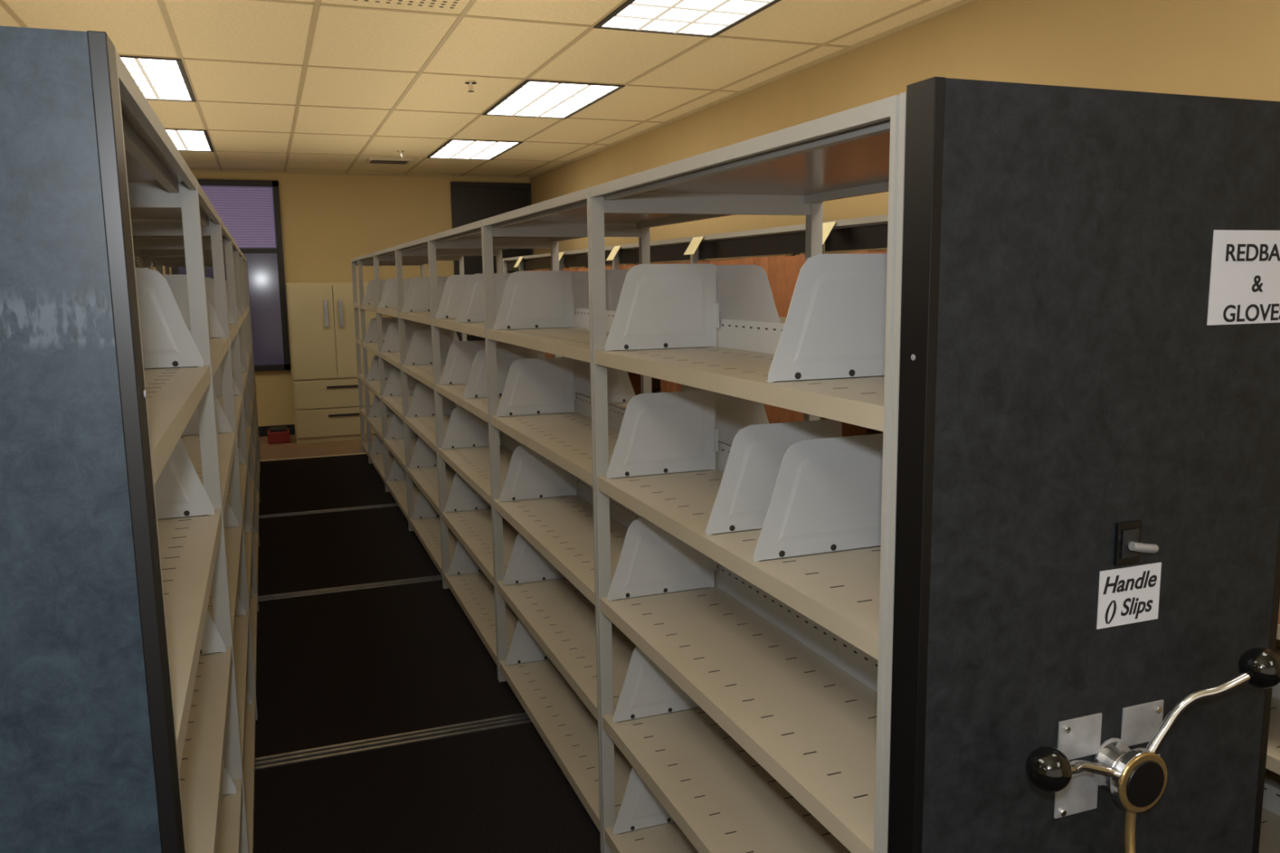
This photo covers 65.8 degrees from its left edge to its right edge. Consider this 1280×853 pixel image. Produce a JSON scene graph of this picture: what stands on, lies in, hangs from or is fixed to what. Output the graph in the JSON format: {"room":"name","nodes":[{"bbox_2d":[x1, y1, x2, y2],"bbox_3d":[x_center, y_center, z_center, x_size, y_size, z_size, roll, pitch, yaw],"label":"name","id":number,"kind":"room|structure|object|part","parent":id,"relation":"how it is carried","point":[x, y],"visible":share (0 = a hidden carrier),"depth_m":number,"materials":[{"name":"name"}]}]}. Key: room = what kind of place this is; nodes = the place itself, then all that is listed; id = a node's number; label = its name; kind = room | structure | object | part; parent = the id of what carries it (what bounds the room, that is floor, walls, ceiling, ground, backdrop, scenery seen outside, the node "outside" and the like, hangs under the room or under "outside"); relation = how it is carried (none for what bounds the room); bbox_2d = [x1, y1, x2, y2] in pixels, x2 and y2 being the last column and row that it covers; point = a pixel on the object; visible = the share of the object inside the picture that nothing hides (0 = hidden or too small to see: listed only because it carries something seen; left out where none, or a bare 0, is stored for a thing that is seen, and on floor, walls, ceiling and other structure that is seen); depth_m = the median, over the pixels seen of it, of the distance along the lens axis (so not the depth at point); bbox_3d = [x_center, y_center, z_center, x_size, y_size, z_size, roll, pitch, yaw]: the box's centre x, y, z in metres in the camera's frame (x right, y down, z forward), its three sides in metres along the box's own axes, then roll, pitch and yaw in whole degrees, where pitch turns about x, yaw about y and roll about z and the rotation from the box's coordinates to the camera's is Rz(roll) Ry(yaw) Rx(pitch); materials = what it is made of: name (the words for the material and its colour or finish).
{"room":"file storage room","nodes":[
{"label":"file storage room","id":0,"kind":"room"},
{"bbox_2d":[258,434,374,460],"bbox_3d":[-2.283,1.152,3.477,8.000,0.060,14.750,-4,9,-20],"label":"floor","id":1,"kind":"structure","parent":0,"point":[291,450],"depth_m":9.68,"materials":[{"name":"wood"}]},
{"bbox_2d":[267,426,290,444],"bbox_3d":[-3.701,0.084,10.126,0.210,0.150,0.250,-4,9,-20],"label":"storage bin","id":2,"kind":"object","parent":1,"relation":"on","point":[276,434],"visible":1,"depth_m":10.02,"materials":[{"name":"plastic"}]},
{"bbox_2d":[284,281,377,444],"bbox_3d":[-3.164,-0.680,10.252,0.860,1.610,0.595,-4,9,-20],"label":"storage cabinet","id":3,"kind":"object","parent":1,"relation":"on","point":[321,315],"visible":0.68,"depth_m":9.97,"materials":[{"name":"metal"}]},
{"bbox_2d":[253,449,876,852],"bbox_3d":[-2.032,1.224,2.692,7.875,0.020,12.900,-4,9,-20],"label":"floor","id":4,"kind":"structure","parent":1,"relation":"on","point":[332,668],"depth_m":3.75,"materials":[{"name":"black carpet"}]},
{"bbox_2d":[258,502,398,518],"bbox_3d":[-3.447,0.676,6.447,7.750,0.005,0.080,-4,9,-20],"label":"rail","id":5,"kind":"object","parent":4,"relation":"on","point":[396,504],"depth_m":6.91,"materials":[{"name":"metal"}]},
{"bbox_2d":[257,575,442,601],"bbox_3d":[-2.772,0.928,4.678,7.750,0.005,0.080,-4,9,-20],"label":"rail","id":6,"kind":"object","parent":4,"relation":"on","point":[322,591],"depth_m":5.14,"materials":[{"name":"metal"}]},
{"bbox_2d":[254,712,532,769],"bbox_3d":[-2.115,1.173,2.956,7.750,0.005,0.080,-4,9,-20],"label":"rail","id":7,"kind":"object","parent":4,"relation":"on","point":[300,756],"depth_m":3.42,"materials":[{"name":"metal"}]},
{"bbox_3d":[-1.450,1.421,1.215,7.750,0.005,0.080,-4,9,-20],"label":"rail","id":8,"kind":"object","parent":4,"relation":"on","visible":0},
{"bbox_2d":[0,26,260,852],"bbox_3d":[-2.239,0.003,4.757,0.660,1.788,8.371,-4,9,-20],"label":"shelving unit","id":9,"kind":"object","parent":8,"relation":"on","point":[130,451],"visible":1,"depth_m":0.93,"materials":[{"name":"grey metal"}]},
{"bbox_3d":[-0.772,0.547,0.905,0.626,1.767,0.054,-4,9,-20],"label":"panel","id":10,"kind":"part","parent":9,"relation":"part of","materials":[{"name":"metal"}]},
{"bbox_3d":[-0.770,0.548,0.908,0.660,1.773,0.059,-4,9,-20],"label":"edge trim","id":11,"kind":"part","parent":9,"relation":"part of","materials":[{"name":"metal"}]},
{"bbox_3d":[-2.252,-0.013,4.784,0.650,1.763,8.309,-4,9,-20],"label":"frame","id":12,"kind":"part","parent":9,"relation":"part of","materials":[{"name":"beige metal"}]},
{"bbox_2d":[134,257,157,271],"bbox_3d":[-2.878,0.043,4.519,0.660,1.795,8.371,-4,9,-20],"label":"shelving unit","id":13,"kind":"object","parent":8,"relation":"on","point":[151,265],"visible":0.02,"depth_m":7.76,"materials":[{"name":"grey metal"}]},
{"bbox_2d":[351,76,1279,852],"bbox_3d":[-0.793,-0.095,5.237,0.655,1.787,8.480,-4,9,-20],"label":"shelving unit","id":14,"kind":"object","parent":8,"relation":"on","point":[1035,357],"depth_m":1.49,"materials":[{"name":"grey metal"}]},
{"bbox_3d":[-0.823,-0.111,5.315,0.650,1.763,8.309,-4,9,-20],"label":"frame","id":15,"kind":"part","parent":14,"relation":"part of","materials":[{"name":"grey metal"}]},
{"bbox_3d":[0.524,0.440,1.268,0.056,0.056,0.056,-4,9,-20],"label":"knob","id":16,"kind":"part","parent":14,"relation":"part of","materials":[{"name":"black plastic"}]},
{"bbox_3d":[0.656,0.445,1.438,0.658,1.785,0.059,-4,9,-20],"label":"edge trim","id":17,"kind":"part","parent":14,"relation":"part of","materials":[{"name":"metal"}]},
{"bbox_3d":[0.657,0.443,1.436,0.626,1.779,0.054,-4,9,-20],"label":"panel","id":18,"kind":"part","parent":14,"relation":"part of","materials":[{"name":"grey laminate"}]},
{"bbox_3d":[0.673,0.475,1.412,0.192,0.144,0.008,-4,9,-20],"label":"mounting plate","id":19,"kind":"part","parent":14,"relation":"part of","materials":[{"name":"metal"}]},
{"bbox_2d":[1096,562,1161,629],"bbox_3d":[0.687,0.237,1.387,0.112,0.083,0.002,-4,9,-20],"label":"sign","id":20,"kind":"object","parent":14,"relation":"attached to","point":[1126,595],"visible":1,"depth_m":1.39,"materials":[{"name":"white paper"}]},
{"bbox_2d":[1113,520,1158,565],"bbox_3d":[0.683,0.164,1.357,0.045,0.060,0.037,-4,9,-20],"label":"lock","id":21,"kind":"object","parent":14,"relation":"attached to","point":[1128,546],"visible":1,"depth_m":1.36,"materials":[{"name":"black metal"}]},
{"bbox_3d":[0.680,0.163,1.361,0.042,0.060,0.026,-4,9,-20],"label":"plate","id":22,"kind":"part","parent":21,"relation":"part of","materials":[{"name":"black metal"}]},
{"bbox_3d":[0.690,0.528,1.372,0.428,0.422,0.108,-4,9,-20],"label":"shelving crank handle","id":23,"kind":"part","parent":14,"relation":"part of","materials":[{"name":"silver metal"}]},
{"bbox_2d":[1206,230,1279,325],"bbox_3d":[0.874,-0.211,1.395,0.186,0.130,0.002,-4,9,-20],"label":"sign","id":24,"kind":"object","parent":14,"relation":"attached to","point":[1245,277],"visible":1,"depth_m":1.38,"materials":[{"name":"white paper"}]},
{"bbox_3d":[0.871,0.339,1.386,0.056,0.056,0.056,-4,9,-20],"label":"knob","id":25,"kind":"part","parent":14,"relation":"part of","materials":[{"name":"black plastic"}]},
{"bbox_2d":[502,214,1279,852],"bbox_3d":[0.486,-0.188,5.771,0.658,1.795,8.371,-4,9,-20],"label":"shelving unit","id":26,"kind":"object","parent":8,"relation":"on","point":[869,232],"visible":0.02,"depth_m":4.38,"materials":[{"name":"grey metal"}]},
{"bbox_2d":[513,256,523,267],"bbox_3d":[-1.070,-1.448,8.701,0.060,0.091,0.130,-4,9,-20],"label":"label","id":27,"kind":"object","parent":26,"relation":"attached to","point":[519,260],"visible":1,"depth_m":8.70,"materials":[{"name":"beige paper"}]},
{"bbox_2d":[558,252,564,260],"bbox_3d":[-0.620,-1.280,7.522,0.060,0.091,0.130,-4,9,-20],"label":"label","id":28,"kind":"object","parent":26,"relation":"attached to","point":[560,255],"visible":0.43,"depth_m":7.50,"materials":[{"name":"beige paper"}]},
{"bbox_2d":[606,245,621,260],"bbox_3d":[-0.170,-1.112,6.343,0.060,0.091,0.130,-4,9,-20],"label":"label","id":29,"kind":"object","parent":26,"relation":"attached to","point":[615,249],"visible":1,"depth_m":6.34,"materials":[{"name":"beige paper"}]},
{"bbox_2d":[684,236,703,254],"bbox_3d":[0.280,-0.944,5.164,0.060,0.091,0.130,-4,9,-20],"label":"label","id":30,"kind":"object","parent":26,"relation":"attached to","point":[695,242],"visible":1,"depth_m":5.16,"materials":[{"name":"beige paper"}]},
{"bbox_3d":[0.476,-0.201,5.798,0.650,1.763,8.309,-4,9,-20],"label":"frame","id":31,"kind":"part","parent":26,"relation":"part of","materials":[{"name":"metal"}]},
{"bbox_2d":[822,221,835,244],"bbox_3d":[0.730,-0.776,3.985,0.060,0.091,0.130,-4,9,-20],"label":"label","id":32,"kind":"object","parent":26,"relation":"attached to","point":[827,227],"visible":0.43,"depth_m":3.95,"materials":[{"name":"beige paper"}]},
{"bbox_2d":[526,250,1279,624],"bbox_3d":[0.420,-0.443,5.386,0.280,0.912,7.557,-4,9,-20],"label":"wooden panel","id":33,"kind":"object","parent":26,"relation":"in","point":[782,272],"visible":0.09,"depth_m":4.44,"materials":[{"name":"brown wood"}]},
{"bbox_2d":[146,171,529,426],"bbox_3d":[-4.891,-1.177,10.059,8.000,2.816,0.100,-4,9,-20],"label":"wall","id":34,"kind":"structure","parent":0,"point":[328,221],"depth_m":10.54,"materials":[{"name":"paint"}]},
{"bbox_2d":[171,178,290,371],"bbox_3d":[-4.226,-1.537,10.175,1.070,1.956,0.059,-4,9,-20],"label":"frame","id":35,"kind":"object","parent":34,"relation":"attached to","point":[274,184],"visible":0.44,"depth_m":10.26,"materials":[{"name":"brown metal"}]},
{"bbox_2d":[177,185,284,365],"bbox_3d":[-4.234,-1.540,10.196,0.950,1.836,0.008,-4,9,-20],"label":"pane","id":36,"kind":"object","parent":34,"relation":"attached to","point":[262,268],"visible":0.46,"depth_m":10.32,"materials":[{"name":"purple glass"}]},
{"bbox_2d":[201,187,275,246],"bbox_3d":[-4.230,-2.131,10.075,0.930,0.591,0.002,-4,9,-20],"label":"blinds","id":37,"kind":"object","parent":34,"relation":"attached to","point":[260,229],"visible":0.52,"depth_m":10.14,"materials":[{"name":"purple plastic"}]},
{"bbox_2d":[258,424,294,436],"bbox_3d":[-4.900,0.113,10.179,7.900,0.110,0.012,-4,9,-20],"label":"baseboard","id":38,"kind":"structure","parent":34,"relation":"attached to","point":[263,430],"depth_m":10.52,"materials":[{"name":"black rubber"}]},
{"bbox_2d":[450,182,533,341],"bbox_3d":[-1.638,-1.383,11.185,0.895,2.686,0.059,-4,9,-20],"label":"door","id":39,"kind":"structure","parent":34,"relation":"in","point":[454,185],"depth_m":10.94,"materials":[{"name":"brown metal"}]},
{"bbox_2d":[457,186,529,341],"bbox_3d":[-1.631,-1.361,11.207,0.800,2.636,0.029,-4,9,-20],"label":"leaf","id":40,"kind":"object","parent":39,"relation":"attached to","point":[474,204],"visible":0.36,"depth_m":11.03,"materials":[{"name":"black wood"}]},
{"bbox_2d":[0,0,961,177],"bbox_3d":[-2.368,-1.640,3.047,8.100,0.080,14.750,-4,9,-20],"label":"ceiling","id":41,"kind":"structure","parent":0,"point":[236,30],"depth_m":5.33,"materials":[{"name":"tile"}]},
{"bbox_2d":[119,55,195,102],"bbox_3d":[-2.880,-1.962,5.586,0.610,0.009,1.260,-4,9,-20],"label":"ceiling light fixture","id":42,"kind":"object","parent":41,"relation":"in","point":[157,78],"depth_m":5.56,"materials":[{"name":"white plastic"}]},
{"bbox_2d":[164,128,213,151],"bbox_3d":[-3.771,-2.294,7.920,0.610,0.009,1.260,-4,9,-20],"label":"ceiling light fixture","id":43,"kind":"object","parent":41,"relation":"in","point":[184,140],"depth_m":7.92,"materials":[{"name":"white plastic"}]},
{"bbox_2d":[365,157,412,164],"bbox_3d":[-2.393,-2.528,9.417,0.400,0.021,0.300,-4,9,-20],"label":"ceiling air vent","id":44,"kind":"object","parent":41,"relation":"in","point":[370,160],"depth_m":9.34,"materials":[{"name":"beige metal"}]},
{"bbox_2d":[324,0,470,12],"bbox_3d":[-0.836,-1.702,3.644,0.570,0.011,1.130,-4,9,-20],"label":"return grille","id":45,"kind":"object","parent":41,"relation":"in","point":[442,5],"depth_m":4.13,"materials":[{"name":"beige metal"}]},
{"bbox_2d":[396,150,404,157],"bbox_3d":[-2.126,-2.421,8.778,0.070,0.055,0.070,-4,9,-20],"label":"sprinkler head","id":46,"kind":"object","parent":41,"relation":"attached to","point":[399,151],"visible":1,"depth_m":8.77},
{"bbox_2d":[464,80,476,92],"bbox_3d":[-0.995,-1.999,5.814,0.070,0.055,0.070,-4,9,-20],"label":"sprinkler head","id":47,"kind":"object","parent":41,"relation":"attached to","point":[470,82],"visible":1,"depth_m":5.81},
{"bbox_2d":[426,138,523,159],"bbox_3d":[-1.489,-2.451,8.769,0.610,0.009,1.260,-4,9,-20],"label":"ceiling light fixture","id":48,"kind":"object","parent":41,"relation":"in","point":[473,149],"depth_m":8.71,"materials":[{"name":"white plastic"}]},
{"bbox_2d":[0,0,977,179],"bbox_3d":[-2.350,-1.584,3.008,7.900,0.020,14.650,-4,9,-20],"label":"grid","id":49,"kind":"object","parent":41,"relation":"attached to","point":[317,3],"depth_m":5.63,"materials":[{"name":"beige metal"}]},
{"bbox_2d":[481,79,625,119],"bbox_3d":[-0.598,-2.119,6.435,0.610,0.009,1.260,-4,9,-20],"label":"ceiling light fixture","id":50,"kind":"object","parent":41,"relation":"in","point":[532,98],"depth_m":6.36,"materials":[{"name":"white plastic"}]},
{"bbox_2d":[593,0,781,37],"bbox_3d":[0.293,-1.786,4.101,0.610,0.009,1.260,-4,9,-20],"label":"ceiling light fixture","id":51,"kind":"object","parent":41,"relation":"in","point":[697,18],"depth_m":4.40,"materials":[{"name":"white plastic"}]},
{"bbox_2d":[529,0,1279,650],"bbox_3d":[1.411,-0.458,4.603,0.100,2.816,14.650,-4,9,-20],"label":"wall","id":52,"kind":"structure","parent":0,"point":[1214,48],"depth_m":4.13,"materials":[{"name":"beige paint"}]}
]}

